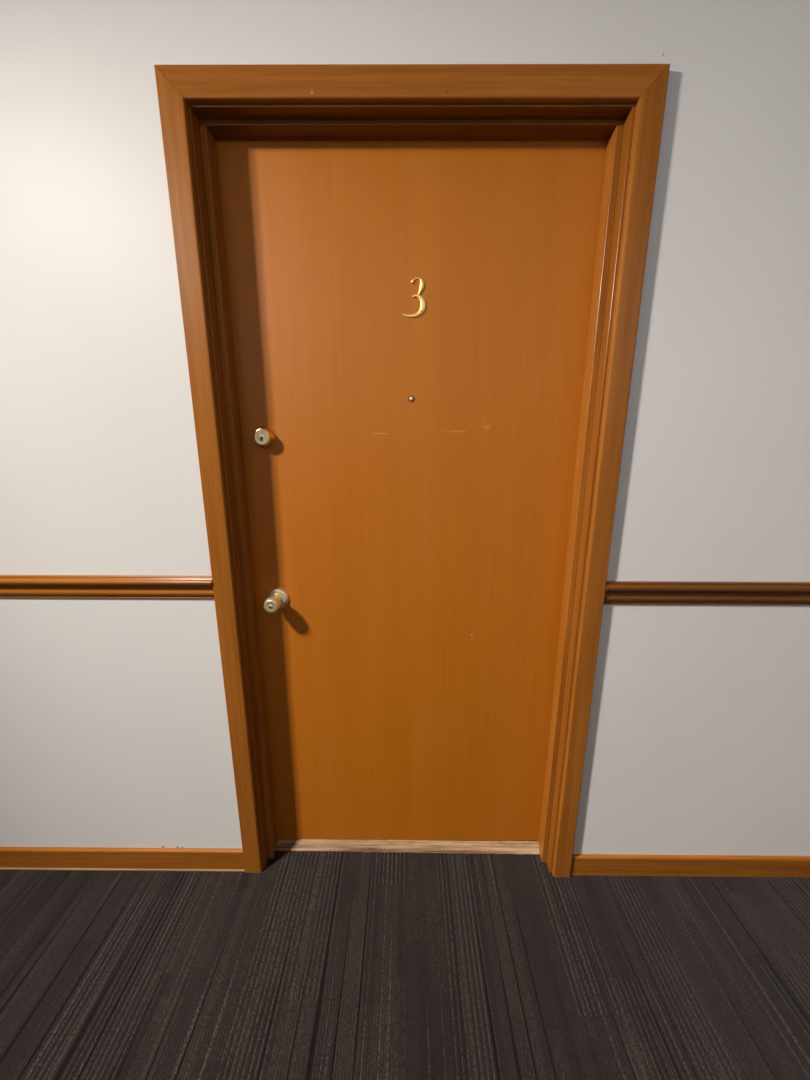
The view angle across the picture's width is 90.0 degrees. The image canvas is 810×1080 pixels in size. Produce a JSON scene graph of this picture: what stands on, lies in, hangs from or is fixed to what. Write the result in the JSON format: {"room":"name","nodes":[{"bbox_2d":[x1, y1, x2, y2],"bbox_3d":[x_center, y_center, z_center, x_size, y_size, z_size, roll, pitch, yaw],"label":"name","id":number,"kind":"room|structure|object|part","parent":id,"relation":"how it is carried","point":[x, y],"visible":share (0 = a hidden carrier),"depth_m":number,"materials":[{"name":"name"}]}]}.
{"room":"apartment hallway","nodes":[
{"label":"apartment hallway","id":0,"kind":"room"},
{"bbox_2d":[0,0,809,855],"bbox_3d":[-0.189,-0.082,1.125,8.000,2.540,0.143,0,13,0],"label":"wall","id":1,"kind":"structure","parent":0,"point":[114,727],"depth_m":1.00,"materials":[{"name":"white paint"}]},
{"bbox_2d":[0,575,213,598],"bbox_3d":[-2.353,0.124,1.101,3.674,0.066,0.023,0,13,0],"label":"chair rail","id":2,"kind":"object","parent":1,"relation":"attached to","point":[11,586],"visible":1,"depth_m":1.10,"materials":[{"name":"brown wood"}]},
{"bbox_2d":[0,847,244,871],"bbox_3d":[-2.355,1.030,1.319,3.674,0.080,0.015,0,13,0],"label":"baseboard","id":3,"kind":"structure","parent":1,"relation":"attached to","point":[11,858],"depth_m":1.31,"materials":[{"name":"brown wood"}]},
{"bbox_2d":[216,140,606,840],"bbox_3d":[0.011,0.056,1.154,0.922,2.014,0.110,0,13,0],"label":"door","id":4,"kind":"structure","parent":1,"relation":"in","point":[410,318],"depth_m":1.10,"materials":[{"name":"brown wood"}]},
{"bbox_3d":[-0.376,0.182,1.153,0.045,0.045,0.042,0,13,0],"label":"knob","id":5,"kind":"part","parent":4,"relation":"part of","materials":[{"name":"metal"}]},
{"bbox_3d":[-0.376,0.173,1.189,0.066,0.066,0.011,0,13,0],"label":"knob","id":6,"kind":"part","parent":4,"relation":"part of","materials":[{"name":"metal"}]},
{"bbox_2d":[154,64,669,876],"bbox_3d":[0.011,0.043,1.142,1.052,2.116,0.155,0,13,0],"label":"door frame","id":7,"kind":"structure","parent":1,"relation":"attached to","point":[645,85],"depth_m":0.93,"materials":[{"name":"brown wood"}]},
{"bbox_3d":[-0.488,0.056,1.077,0.054,2.116,0.017,0,13,0],"label":"casing","id":8,"kind":"part","parent":7,"relation":"part of","materials":[{"name":"brown wood"}]},
{"bbox_3d":[0.013,-0.943,0.838,1.051,0.057,0.017,0,13,0],"label":"head casing","id":9,"kind":"part","parent":7,"relation":"part of","materials":[{"name":"brown wood"}]},
{"bbox_3d":[0.509,0.060,1.072,0.054,2.116,0.017,0,13,0],"label":"casing","id":10,"kind":"part","parent":7,"relation":"part of","materials":[{"name":"brown wood"}]},
{"bbox_2d":[570,854,809,876],"bbox_3d":[2.171,1.057,1.302,3.274,0.076,0.011,0,13,0],"label":"baseboard","id":11,"kind":"structure","parent":1,"relation":"attached to","point":[582,864],"depth_m":1.30,"materials":[{"name":"brown wood"}]},
{"bbox_2d":[604,581,809,604],"bbox_3d":[2.173,0.152,1.082,3.274,0.066,0.023,0,13,0],"label":"chair rail","id":12,"kind":"object","parent":1,"relation":"attached to","point":[616,592],"visible":1,"depth_m":1.09,"materials":[{"name":"brown wood"}]},
{"bbox_2d":[0,850,809,1079],"bbox_3d":[-0.197,1.297,0.595,8.000,0.100,1.810,0,13,0],"label":"floor","id":13,"kind":"structure","parent":0,"point":[311,965],"depth_m":1.07,"materials":[{"name":"carpet"}]},
{"bbox_2d":[276,839,538,853],"bbox_3d":[0.008,1.047,1.415,0.928,0.034,0.076,0,13,0],"label":"threshold","id":14,"kind":"object","parent":13,"relation":"on","point":[337,845],"visible":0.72,"depth_m":1.39,"materials":[{"name":"brown wood"}]}
]}

